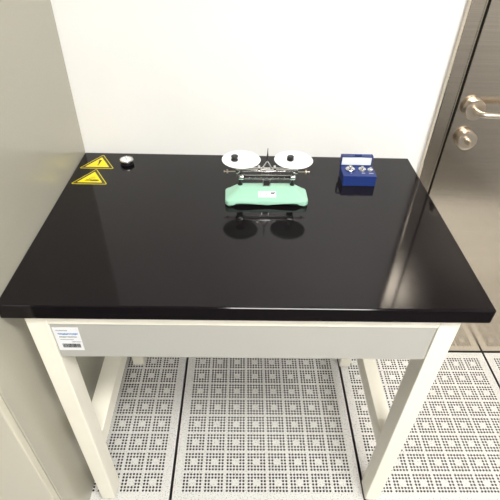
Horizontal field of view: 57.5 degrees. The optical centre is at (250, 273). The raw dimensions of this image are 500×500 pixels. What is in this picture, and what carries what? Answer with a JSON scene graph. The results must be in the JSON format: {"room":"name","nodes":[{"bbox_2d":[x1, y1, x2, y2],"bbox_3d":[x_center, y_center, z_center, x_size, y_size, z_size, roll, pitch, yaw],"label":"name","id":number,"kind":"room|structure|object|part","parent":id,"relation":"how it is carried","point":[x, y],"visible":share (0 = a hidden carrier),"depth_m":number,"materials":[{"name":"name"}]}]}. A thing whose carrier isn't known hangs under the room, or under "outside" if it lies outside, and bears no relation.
{"room":"clean room","nodes":[
{"label":"clean room","id":0,"kind":"room"},
{"bbox_2d":[90,357,187,499],"bbox_3d":[-0.548,0.510,1.618,0.592,0.030,0.592,1,41,-1],"label":"floor panel","id":1,"kind":"object","parent":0,"point":[166,484],"visible":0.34,"depth_m":1.58,"materials":[{"name":"metal"}]},
{"bbox_2d":[0,153,495,498],"bbox_3d":[-0.015,0.182,1.348,0.927,0.845,0.618,1,41,-1],"label":"table","id":2,"kind":"object","parent":1,"relation":"on","point":[148,257],"visible":1,"depth_m":0.95,"materials":[{"name":"black stone"}]},
{"bbox_3d":[-0.419,0.363,1.141,0.042,0.797,0.055,1,41,-1],"label":"leg","id":3,"kind":"part","parent":2,"relation":"part of","materials":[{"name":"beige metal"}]},
{"bbox_3d":[-0.431,0.304,1.424,0.053,0.060,0.449,1,41,-1],"label":"rail","id":4,"kind":"part","parent":2,"relation":"part of","materials":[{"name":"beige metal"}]},
{"bbox_2d":[120,156,133,165],"bbox_3d":[-0.339,-0.307,1.247,0.037,0.014,0.037,1,41,-1],"label":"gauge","id":5,"kind":"object","parent":2,"relation":"on","point":[125,160],"visible":1,"depth_m":1.24,"materials":[{"name":"silver plastic"}]},
{"bbox_3d":[-0.423,0.034,1.523,0.042,0.797,0.055,1,41,-1],"label":"leg","id":6,"kind":"part","parent":2,"relation":"part of","materials":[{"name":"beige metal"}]},
{"bbox_3d":[-0.013,-0.089,1.089,0.841,0.024,0.559,1,41,-1],"label":"frame","id":7,"kind":"part","parent":2,"relation":"part of","materials":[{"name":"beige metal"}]},
{"bbox_2d":[222,150,312,205],"bbox_3d":[0.039,-0.239,1.095,0.215,0.126,0.096,0,41,-2],"label":"balance scale","id":8,"kind":"object","parent":2,"relation":"on","point":[266,192],"visible":1,"depth_m":1.09,"materials":[{"name":"green metal"}]},
{"bbox_2d":[231,154,237,161],"bbox_3d":[-0.037,-0.271,1.068,0.017,0.012,0.017,1,41,-1],"label":"counterweight","id":9,"kind":"object","parent":8,"relation":"on","point":[234,157],"visible":1,"depth_m":1.06,"materials":[{"name":"black metal"}]},
{"bbox_3d":[0.040,-0.191,1.098,0.043,0.001,0.017,0,66,-2],"label":"label plate","id":10,"kind":"part","parent":8,"relation":"part of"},
{"bbox_2d":[287,155,293,161],"bbox_3d":[0.095,-0.273,1.076,0.016,0.011,0.016,1,41,-1],"label":"counterweight","id":11,"kind":"object","parent":8,"relation":"on","point":[290,158],"visible":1,"depth_m":1.07,"materials":[{"name":"black metal"}]},
{"bbox_3d":[0.376,0.044,1.540,0.042,0.797,0.055,1,41,-1],"label":"leg","id":12,"kind":"part","parent":2,"relation":"part of","materials":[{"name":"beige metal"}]},
{"bbox_2d":[339,154,376,185],"bbox_3d":[0.282,-0.274,1.193,0.086,0.062,0.071,1,41,-1],"label":"box","id":13,"kind":"object","parent":2,"relation":"on","point":[356,178],"visible":1,"depth_m":1.19,"materials":[{"name":"blue plastic"}]},
{"bbox_2d":[345,165,354,171],"bbox_3d":[0.261,-0.274,1.193,0.025,0.021,0.025,1,41,-1],"label":"weight","id":14,"kind":"object","parent":13,"relation":"in","point":[349,168],"visible":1,"depth_m":1.19,"materials":[{"name":"silver metal"}]},
{"bbox_3d":[0.281,-0.300,1.207,0.084,0.027,0.015,1,41,-1],"label":"lid","id":15,"kind":"part","parent":13,"relation":"part of","materials":[{"name":"blue plastic"}]},
{"bbox_2d":[358,166,365,171],"bbox_3d":[0.292,-0.273,1.194,0.020,0.019,0.020,1,41,-1],"label":"weight","id":16,"kind":"object","parent":13,"relation":"in","point":[361,169],"visible":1,"depth_m":1.19,"materials":[{"name":"silver metal"}]},
{"bbox_3d":[0.375,0.315,1.441,0.040,0.060,0.449,1,41,-1],"label":"rail","id":17,"kind":"part","parent":2,"relation":"part of","materials":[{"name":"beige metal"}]},
{"bbox_3d":[0.380,0.373,1.158,0.042,0.797,0.055,1,41,-1],"label":"leg","id":18,"kind":"part","parent":2,"relation":"part of","materials":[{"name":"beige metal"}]},
{"bbox_2d":[51,0,467,173],"bbox_3d":[-0.018,-0.673,1.110,3.392,2.950,0.120,1,41,-1],"label":"wall","id":19,"kind":"structure","parent":0,"point":[314,78],"depth_m":1.17,"materials":[{"name":"paint"}]},
{"bbox_2d":[417,0,499,350],"bbox_3d":[0.990,-0.471,1.159,0.973,2.123,0.085,1,41,-1],"label":"door","id":20,"kind":"structure","parent":19,"relation":"in","point":[459,170],"depth_m":1.30,"materials":[{"name":"silver metal"}]},
{"bbox_3d":[0.990,-0.491,1.181,0.973,2.123,0.025,1,41,-1],"label":"frame","id":21,"kind":"part","parent":20,"relation":"part of","materials":[{"name":"silver metal"}]},
{"bbox_3d":[0.589,-0.432,1.199,0.053,0.053,0.022,1,41,-1],"label":"handle","id":22,"kind":"part","parent":20,"relation":"part of","materials":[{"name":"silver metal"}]},
{"bbox_3d":[0.655,-0.412,1.177,0.146,0.014,0.041,1,41,-1],"label":"lever","id":23,"kind":"part","parent":20,"relation":"part of","materials":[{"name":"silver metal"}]},
{"bbox_2d":[172,357,363,499],"bbox_3d":[0.052,0.517,1.631,0.592,0.030,0.592,1,41,-1],"label":"floor panel","id":24,"kind":"object","parent":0,"point":[177,494],"visible":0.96,"depth_m":1.57,"materials":[{"name":"metal"}]},
{"bbox_2d":[93,351,499,499],"bbox_3d":[-0.036,1.667,0.539,3.392,0.350,4.041,1,41,-1],"label":"floor","id":25,"kind":"structure","parent":0,"point":[482,352],"depth_m":1.84,"materials":[{"name":"grey plastic"}]},
{"bbox_2d":[0,0,104,499],"bbox_3d":[-0.707,-0.183,0.938,0.481,1.900,0.767,1,41,-1],"label":"wall","id":26,"kind":"structure","parent":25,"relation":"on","point":[42,457],"depth_m":0.99,"materials":[{"name":"paint"}]},
{"bbox_3d":[-0.584,0.017,0.664,0.236,1.830,0.020,1,41,-1],"label":"door","id":27,"kind":"part","parent":26,"relation":"part of","materials":[{"name":"beige metal"}]},
{"bbox_2d":[337,352,499,499],"bbox_3d":[0.651,0.525,1.643,0.592,0.030,0.592,1,41,-1],"label":"floor panel","id":28,"kind":"object","parent":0,"point":[453,359],"visible":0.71,"depth_m":1.59,"materials":[{"name":"metal"}]},
{"bbox_2d":[483,353,499,388],"bbox_3d":[1.251,0.533,1.656,0.592,0.030,0.592,1,41,-1],"label":"floor panel","id":29,"kind":"object","parent":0,"point":[489,358],"visible":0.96,"depth_m":1.82,"materials":[{"name":"metal"}]}
]}

